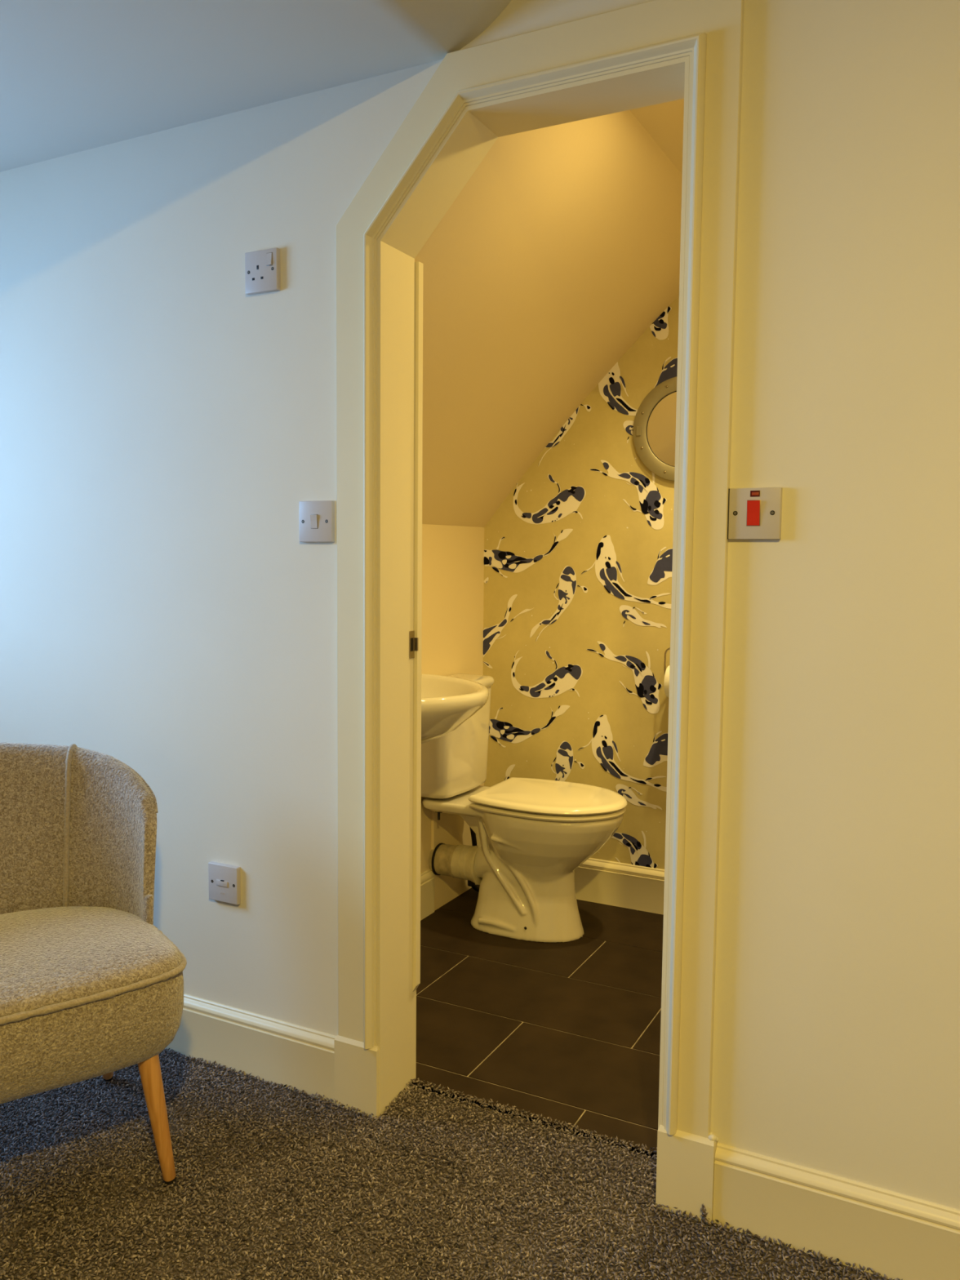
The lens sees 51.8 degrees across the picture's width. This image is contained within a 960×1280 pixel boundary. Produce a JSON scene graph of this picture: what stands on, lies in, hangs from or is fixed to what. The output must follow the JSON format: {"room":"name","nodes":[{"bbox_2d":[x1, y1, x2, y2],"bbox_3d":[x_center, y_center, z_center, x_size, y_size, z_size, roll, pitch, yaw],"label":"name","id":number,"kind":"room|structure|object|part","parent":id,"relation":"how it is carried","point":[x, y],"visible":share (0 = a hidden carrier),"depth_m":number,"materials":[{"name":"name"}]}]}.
{"room":"attic bedroom","nodes":[
{"label":"attic bedroom","id":0,"kind":"room"},
{"bbox_2d":[0,0,511,172],"bbox_3d":[-0.398,-1.164,-0.453,5.440,0.507,4.425,3,5,27],"label":"ceiling","id":1,"kind":"structure","parent":0,"point":[76,76],"depth_m":1.86,"materials":[{"name":"white paint"}]},
{"bbox_2d":[0,884,888,1279],"bbox_3d":[-0.125,1.170,0.357,5.640,0.050,5.945,3,5,27],"label":"floor","id":2,"kind":"structure","parent":0,"point":[569,1032],"depth_m":2.13,"materials":[{"name":"carpet"}]},
{"bbox_2d":[0,1048,902,1279],"bbox_3d":[-0.512,1.024,1.717,3.192,0.045,1.234,3,5,27],"label":"carpet","id":3,"kind":"structure","parent":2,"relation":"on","point":[124,1123],"depth_m":1.83,"materials":[{"name":"grey carpet"}]},
{"bbox_2d":[0,742,186,1184],"bbox_3d":[-0.936,0.628,1.870,0.664,0.780,0.628,-3,6,-39],"label":"armchair","id":4,"kind":"object","parent":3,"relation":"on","point":[90,988],"visible":1,"depth_m":1.88,"materials":[{"name":"fabric"}]},
{"bbox_3d":[-1.006,0.466,1.955,0.659,0.472,0.378,-3,6,-36],"label":"backrest","id":5,"kind":"part","parent":4,"relation":"part of","materials":[{"name":"fabric"}]},
{"bbox_2d":[0,906,182,1017],"bbox_3d":[-0.896,0.584,1.809,0.607,0.053,0.466,-3,6,-36],"label":"seat cushion","id":6,"kind":"object","parent":4,"relation":"on","point":[55,961],"depth_m":1.78,"materials":[{"name":"fabric"}]},
{"bbox_3d":[-0.897,0.687,1.818,0.613,0.171,0.472,-3,6,-36],"label":"seat","id":7,"kind":"part","parent":4,"relation":"part of","materials":[{"name":"fabric"}]},
{"bbox_3d":[-0.822,0.854,2.156,0.039,0.272,0.141,-1,5,-13],"label":"leg","id":8,"kind":"part","parent":4,"relation":"part of","materials":[{"name":"brown wood"}]},
{"bbox_3d":[-0.602,0.884,1.838,0.070,0.265,0.039,-3,6,-40],"label":"leg","id":9,"kind":"part","parent":4,"relation":"part of","materials":[{"name":"brown wood"}]},
{"bbox_2d":[421,673,627,942],"bbox_3d":[0.147,0.524,3.128,0.650,0.781,0.374,3,5,27],"label":"toilet","id":10,"kind":"object","parent":2,"relation":"on","point":[533,835],"visible":0.98,"depth_m":3.05,"materials":[{"name":"beige ceramic"}]},
{"bbox_2d":[428,843,481,884],"bbox_3d":[-0.070,0.726,3.256,0.174,0.132,0.132,3,5,27],"label":"pipe","id":11,"kind":"object","parent":10,"relation":"attached to","point":[458,861],"visible":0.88,"depth_m":3.22,"materials":[{"name":"white plastic"}]},
{"bbox_3d":[-0.072,0.144,3.214,0.148,0.033,0.338,3,5,27],"label":"lid","id":12,"kind":"part","parent":10,"relation":"part of","materials":[{"name":"beige ceramic"}]},
{"bbox_2d":[467,826,479,892],"bbox_3d":[0.037,0.683,3.428,0.239,0.413,0.076,-1,5,-18],"label":"supply hose","id":13,"kind":"object","parent":10,"relation":"attached to","point":[474,886],"visible":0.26,"depth_m":3.40,"materials":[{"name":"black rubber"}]},
{"bbox_3d":[0.233,0.512,3.082,0.448,0.014,0.366,3,5,27],"label":"seat","id":14,"kind":"part","parent":10,"relation":"part of","materials":[{"name":"beige plastic"}]},
{"bbox_3d":[0.233,0.486,3.080,0.456,0.024,0.374,3,5,27],"label":"lid","id":15,"kind":"part","parent":10,"relation":"part of","materials":[{"name":"beige plastic"}]},
{"bbox_2d":[420,524,484,873],"bbox_3d":[-0.320,0.283,3.025,0.100,1.330,1.435,3,5,27],"label":"wall","id":16,"kind":"structure","parent":0,"point":[453,556],"depth_m":3.30,"materials":[{"name":"beige paint"}]},
{"bbox_2d":[420,869,434,920],"bbox_3d":[-0.378,0.862,2.846,0.014,0.146,0.967,3,5,27],"label":"baseboard","id":17,"kind":"structure","parent":16,"relation":"attached to","point":[427,879],"depth_m":3.23,"materials":[{"name":"white paint"}]},
{"bbox_2d":[421,673,488,744],"bbox_3d":[-0.197,0.490,2.689,0.440,0.917,0.608,3,5,27],"label":"washbasin","id":18,"kind":"object","parent":16,"relation":"attached to","point":[447,702],"visible":0.16,"depth_m":2.56,"materials":[{"name":"beige ceramic"}]},
{"bbox_2d":[431,782,484,911],"bbox_3d":[-0.077,0.701,3.432,0.019,0.395,0.369,3,5,27],"label":"trim","id":19,"kind":"structure","parent":16,"relation":"attached to","point":[451,828],"depth_m":3.36,"materials":[{"name":"beige paint"}]},
{"bbox_2d":[0,0,959,1209],"bbox_3d":[0.585,-0.246,1.658,5.500,2.630,0.098,3,5,27],"label":"wall","id":20,"kind":"structure","parent":0,"point":[166,425],"depth_m":1.75,"materials":[{"name":"paint"}]},
{"bbox_2d":[208,861,240,905],"bbox_3d":[-0.586,0.557,2.265,0.086,0.086,0.014,3,5,27],"label":"fused spur","id":21,"kind":"object","parent":20,"relation":"attached to","point":[224,880],"visible":1,"depth_m":2.26,"materials":[{"name":"grey plastic"}]},
{"bbox_2d":[164,993,336,1102],"bbox_3d":[-1.057,0.900,2.534,1.690,0.150,0.018,3,5,27],"label":"baseboard","id":22,"kind":"structure","parent":20,"relation":"attached to","point":[278,1051],"depth_m":2.24,"materials":[{"name":"white paint"}]},
{"bbox_2d":[244,247,280,295],"bbox_3d":[-0.462,-0.781,2.094,0.086,0.086,0.016,3,5,27],"label":"wall socket","id":23,"kind":"object","parent":20,"relation":"attached to","point":[262,267],"visible":1,"depth_m":2.09,"materials":[{"name":"grey plastic"}]},
{"bbox_2d":[298,500,334,542],"bbox_3d":[-0.344,-0.249,2.076,0.086,0.086,0.014,3,5,27],"label":"light switch","id":24,"kind":"object","parent":20,"relation":"attached to","point":[317,517],"visible":1,"depth_m":2.07,"materials":[{"name":"grey plastic"}]},
{"bbox_2d":[334,0,744,1225],"bbox_3d":[0.096,-0.035,1.932,0.824,2.133,0.168,3,5,27],"label":"door frame","id":25,"kind":"structure","parent":20,"relation":"in","point":[652,52],"depth_m":1.84,"materials":[{"name":"beige wood"}]},
{"bbox_3d":[-0.142,0.010,2.123,0.013,0.058,0.020,3,5,27],"label":"strike plate","id":26,"kind":"part","parent":25,"relation":"part of","materials":[{"name":"metal"}]},
{"bbox_2d":[727,487,782,539],"bbox_3d":[0.461,-0.212,1.662,0.087,0.086,0.014,3,5,27],"label":"switch","id":27,"kind":"object","parent":20,"relation":"attached to","point":[753,513],"visible":1,"depth_m":1.66,"materials":[{"name":"grey plastic"}]},
{"bbox_2d":[712,1142,959,1279],"bbox_3d":[1.705,1.044,1.113,2.891,0.150,0.018,3,5,27],"label":"baseboard","id":28,"kind":"structure","parent":20,"relation":"attached to","point":[895,1235],"depth_m":1.67,"materials":[{"name":"white paint"}]},
{"bbox_2d":[414,98,684,527],"bbox_3d":[0.554,-0.750,2.449,2.124,1.159,1.348,3,5,27],"label":"ceiling","id":29,"kind":"structure","parent":0,"point":[561,249],"depth_m":2.55,"materials":[{"name":"beige paint"}]},
{"bbox_2d":[483,295,679,869],"bbox_3d":[0.881,-0.241,3.115,2.104,2.383,0.099,3,5,27],"label":"wall","id":30,"kind":"structure","parent":0,"point":[578,555],"depth_m":3.33,"materials":[{"name":"multicoloured paper"}]},
{"bbox_2d":[573,857,664,915],"bbox_3d":[0.845,0.847,3.154,1.904,0.146,0.022,3,5,27],"label":"baseboard","id":31,"kind":"structure","parent":30,"relation":"attached to","point":[628,886],"depth_m":3.33,"materials":[{"name":"white paint"}]},
{"bbox_2d":[633,376,676,480],"bbox_3d":[0.645,-0.671,3.138,0.332,0.332,0.016,3,5,27],"label":"mirror","id":32,"kind":"object","parent":30,"relation":"attached to","point":[655,420],"visible":0.53,"depth_m":3.17,"materials":[{"name":"metal"}]},
{"bbox_3d":[0.513,-0.676,3.199,0.015,0.030,0.005,3,5,27],"label":"hinge plate","id":33,"kind":"part","parent":32,"relation":"part of","materials":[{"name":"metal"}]},
{"bbox_2d":[647,391,676,466],"bbox_3d":[0.646,-0.671,3.140,0.245,0.245,0.001,3,5,27],"label":"mirror glass","id":34,"kind":"object","parent":32,"relation":"attached to","point":[661,426],"depth_m":3.17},
{"bbox_2d":[663,665,669,697],"bbox_3d":[0.647,0.134,3.137,0.100,0.103,0.103,3,5,27],"label":"toilet roll","id":35,"kind":"object","parent":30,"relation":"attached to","point":[666,682],"visible":0.22,"depth_m":3.12,"materials":[{"name":"white paper"}]},
{"bbox_2d":[663,647,670,674],"bbox_3d":[0.660,0.063,3.160,0.130,0.122,0.069,3,5,27],"label":"toilet roll holder","id":36,"kind":"object","parent":30,"relation":"attached to","point":[668,649],"visible":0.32,"depth_m":3.16,"materials":[{"name":"metal"}]}
]}

